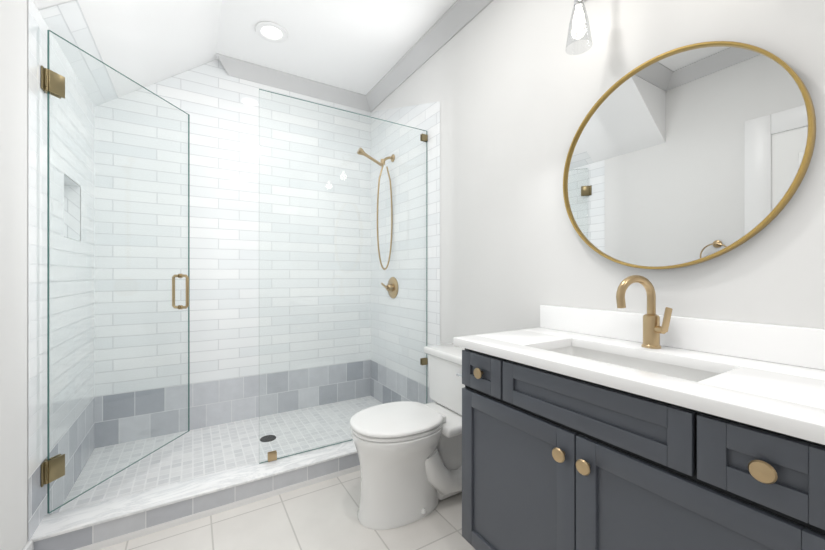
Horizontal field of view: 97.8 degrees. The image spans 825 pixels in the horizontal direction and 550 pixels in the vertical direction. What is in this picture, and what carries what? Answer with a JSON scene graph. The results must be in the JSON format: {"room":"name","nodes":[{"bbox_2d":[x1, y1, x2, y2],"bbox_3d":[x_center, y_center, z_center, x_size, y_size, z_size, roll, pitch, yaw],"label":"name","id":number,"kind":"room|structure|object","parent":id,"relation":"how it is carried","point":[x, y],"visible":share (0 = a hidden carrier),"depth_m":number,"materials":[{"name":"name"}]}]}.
{"room":"bathroom","nodes":[
{"label":"bathroom","id":0,"kind":"room"},
{"bbox_2d":[0,0,80,549],"bbox_3d":[-0.947,-0.268,0.313,0.250,2.735,4.320,0,0,-31],"label":"wall","id":1,"kind":"structure","parent":0,"point":[13,274],"depth_m":1.23,"materials":[{"name":"paint"}]},
{"bbox_2d":[23,540,32,549],"bbox_3d":[-1.160,1.040,0.916,0.013,0.120,0.969,0,0,-31],"label":"baseboard","id":2,"kind":"structure","parent":1,"relation":"attached to","point":[29,545],"depth_m":1.29,"materials":[{"name":"white wood"}]},
{"bbox_2d":[28,460,43,540],"bbox_3d":[-1.461,0.925,1.399,0.001,0.350,0.170,0,0,-31],"label":"band","id":3,"kind":"object","parent":1,"relation":"attached to","point":[35,503],"visible":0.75,"depth_m":1.39,"materials":[{"name":"grey tile"}]},
{"bbox_2d":[28,145,63,236],"bbox_3d":[-1.528,-0.330,1.510,0.001,0.300,0.430,0,0,-31],"label":"tiles","id":4,"kind":"structure","parent":1,"relation":"attached to","point":[37,190],"depth_m":1.46,"materials":[{"name":"white tile"}]},
{"bbox_2d":[28,226,94,477],"bbox_3d":[-1.690,0.285,1.774,0.001,0.930,1.050,0,0,-31],"label":"tiles","id":5,"kind":"structure","parent":1,"relation":"attached to","point":[37,346],"depth_m":1.61,"materials":[{"name":"white tile"}]},
{"bbox_2d":[41,30,189,513],"bbox_3d":[-1.437,-0.013,1.840,0.500,1.973,0.654,0,0,-31],"label":"door glass","id":6,"kind":"object","parent":5,"relation":"attached to","point":[53,84],"visible":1,"depth_m":1.67,"materials":[{"name":"teal"}]},
{"bbox_2d":[28,0,94,196],"bbox_3d":[-1.690,-0.760,1.774,0.001,0.560,1.050,0,0,-31],"label":"tiles","id":7,"kind":"structure","parent":1,"relation":"attached to","point":[38,28],"depth_m":1.62,"materials":[{"name":"white tile"}]},
{"bbox_2d":[44,397,94,515],"bbox_3d":[-1.734,0.910,1.847,0.001,0.320,0.880,0,0,-31],"label":"band","id":8,"kind":"object","parent":1,"relation":"attached to","point":[77,466],"visible":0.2,"depth_m":1.81,"materials":[{"name":"grey tile"}]},
{"bbox_2d":[64,185,79,240],"bbox_3d":[-1.836,-0.330,1.923,0.090,0.300,0.001,0,0,-31],"label":"niche","id":9,"kind":"object","parent":1,"relation":"attached to","point":[72,227],"depth_m":1.93,"materials":[{"name":"white tile"}]},
{"bbox_2d":[64,174,79,186],"bbox_3d":[-1.759,-0.478,1.797,0.090,0.001,0.300,0,0,-31],"label":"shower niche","id":10,"kind":"structure","parent":1,"relation":"attached to","point":[66,179],"depth_m":1.86,"materials":[{"name":"white tile"}]},
{"bbox_2d":[81,187,94,245],"bbox_3d":[-1.880,-0.330,2.086,0.001,0.300,0.320,0,0,-31],"label":"tiles","id":11,"kind":"structure","parent":1,"relation":"attached to","point":[86,206],"depth_m":2.07,"materials":[{"name":"white tile"}]},
{"bbox_2d":[33,0,221,96],"bbox_3d":[-1.421,-1.193,1.722,0.908,0.683,1.660,0,0,-31],"label":"ceiling","id":12,"kind":"structure","parent":0,"point":[144,43],"depth_m":1.97,"materials":[{"name":"paint"}]},
{"bbox_2d":[38,0,117,106],"bbox_3d":[-1.667,-1.082,1.847,0.116,0.087,0.950,0,0,-31],"label":"tiles","id":13,"kind":"structure","parent":12,"relation":"attached to","point":[67,21],"depth_m":1.71,"materials":[{"name":"white tile"}]},
{"bbox_2d":[59,396,382,511],"bbox_3d":[-0.938,1.070,2.333,1.870,0.001,0.880,0,0,-31],"label":"floor","id":14,"kind":"structure","parent":0,"point":[194,453],"depth_m":2.21,"materials":[{"name":"tile"}]},
{"bbox_2d":[260,435,275,441],"bbox_3d":[-0.944,1.068,2.353,0.100,0.004,0.100,0,0,-31],"label":"shower drain","id":15,"kind":"object","parent":14,"relation":"on","point":[267,438],"depth_m":2.35,"materials":[{"name":"grey metal"}]},
{"bbox_2d":[74,465,475,549],"bbox_3d":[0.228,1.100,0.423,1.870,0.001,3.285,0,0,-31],"label":"floor","id":16,"kind":"structure","parent":0,"point":[321,516],"depth_m":1.55,"materials":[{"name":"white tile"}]},
{"bbox_2d":[29,438,359,549],"bbox_3d":[-0.668,1.042,1.891,1.870,0.115,0.163,0,0,-31],"label":"shower curb","id":17,"kind":"object","parent":16,"relation":"on","point":[67,521],"visible":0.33,"depth_m":1.64,"materials":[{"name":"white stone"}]},
{"bbox_2d":[259,89,427,463],"bbox_3d":[-0.352,0.007,2.152,1.052,1.954,0.022,0,0,-31],"label":"glass","id":18,"kind":"object","parent":17,"relation":"on","point":[272,455],"visible":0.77,"depth_m":2.11,"materials":[{"name":"teal"}]},
{"bbox_2d":[350,343,464,529],"bbox_3d":[0.055,0.754,1.779,0.745,0.692,0.476,0,0,-31],"label":"toilet","id":19,"kind":"object","parent":16,"relation":"on","point":[410,455],"visible":0.79,"depth_m":1.63,"materials":[{"name":"white ceramic"}]},
{"bbox_2d":[453,275,824,549],"bbox_3d":[0.626,0.550,1.073,0.510,1.100,0.979,0,0,-31],"label":"bathroom vanity","id":20,"kind":"object","parent":16,"relation":"on","point":[591,429],"visible":1,"depth_m":0.91,"materials":[{"name":"grey wood"}]},
{"bbox_2d":[216,0,456,94],"bbox_3d":[-0.119,-1.585,0.818,2.290,0.100,4.560,0,0,-31],"label":"ceiling","id":21,"kind":"structure","parent":0,"point":[363,47],"depth_m":2.31,"materials":[{"name":"paint"}]},
{"bbox_2d":[255,21,287,42],"bbox_3d":[-0.888,-1.528,2.270,0.196,0.011,0.196,0,0,-31],"label":"recessed light","id":22,"kind":"object","parent":21,"relation":"in","point":[273,32],"visible":1,"depth_m":2.26,"materials":[{"name":"white plastic"}]},
{"bbox_2d":[216,0,492,111],"bbox_3d":[-0.042,-1.490,0.865,1.870,0.090,4.320,0,0,-31],"label":"crown molding","id":23,"kind":"structure","parent":21,"relation":"attached to","point":[457,16],"depth_m":2.63,"materials":[{"name":"grey"}]},
{"bbox_2d":[372,0,824,344],"bbox_3d":[0.807,-0.268,1.383,0.120,2.735,4.560,0,0,-31],"label":"wall","id":24,"kind":"structure","parent":0,"point":[515,89],"depth_m":1.56,"materials":[{"name":"paint"}]},
{"bbox_2d":[371,360,424,403],"bbox_3d":[-0.141,0.910,2.819,0.001,0.320,0.880,0,0,-31],"label":"band","id":25,"kind":"object","parent":24,"relation":"attached to","point":[400,382],"depth_m":2.85,"materials":[{"name":"grey tile"}]},
{"bbox_2d":[371,101,439,386],"bbox_3d":[-0.097,-0.350,2.747,0.001,2.199,1.050,0,0,-31],"label":"tiles","id":26,"kind":"structure","parent":24,"relation":"attached to","point":[426,116],"depth_m":2.66,"materials":[{"name":"white tile"}]},
{"bbox_2d":[357,147,394,269],"bbox_3d":[-0.281,-0.496,2.757,0.300,0.915,0.060,0,0,-31],"label":"shower head","id":27,"kind":"object","parent":26,"relation":"attached to","point":[382,162],"depth_m":2.78},
{"bbox_2d":[381,277,397,297],"bbox_3d":[-0.181,0.100,2.822,0.062,0.170,0.176,0,0,-31],"label":"shower valve","id":28,"kind":"object","parent":26,"relation":"attached to","point":[391,290],"depth_m":2.81,"materials":[{"name":"gold metal"}]},
{"bbox_2d":[425,385,433,402],"bbox_3d":[0.132,0.925,2.371,0.001,0.350,0.170,0,0,-31],"label":"band","id":29,"kind":"object","parent":24,"relation":"attached to","point":[429,400],"depth_m":2.42,"materials":[{"name":"grey tile"}]},
{"bbox_2d":[565,0,591,54],"bbox_3d":[0.760,-1.002,1.167,0.183,0.335,0.600,0,0,-31],"label":"sconce","id":30,"kind":"object","parent":24,"relation":"attached to","point":[579,19],"visible":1,"depth_m":1.31,"materials":[{"name":"clear glass"}]},
{"bbox_2d":[563,41,815,268],"bbox_3d":[0.824,-0.374,1.206,0.033,0.710,0.710,0,0,-31],"label":"round mirror","id":31,"kind":"object","parent":24,"relation":"attached to","point":[689,155],"visible":1,"depth_m":1.13,"materials":[{"name":"gold metal"}]},
{"bbox_3d":[-1.326,-0.267,2.682,2.170,2.735,0.120,0,0,-31],"label":"wall","id":32,"kind":"structure","parent":0,"visible":0},
{"bbox_2d":[95,360,370,447],"bbox_3d":[-1.166,0.910,2.707,1.870,0.320,0.001,0,0,-31],"label":"band","id":33,"kind":"object","parent":32,"relation":"attached to","point":[218,402],"visible":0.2,"depth_m":2.58,"materials":[{"name":"grey tile"}]},
{"bbox_2d":[95,60,370,395],"bbox_3d":[-1.166,-0.392,2.707,1.870,2.283,0.001,0,0,-31],"label":"tiles","id":34,"kind":"structure","parent":32,"relation":"attached to","point":[217,103],"depth_m":2.60,"materials":[{"name":"white tile"}]}
]}

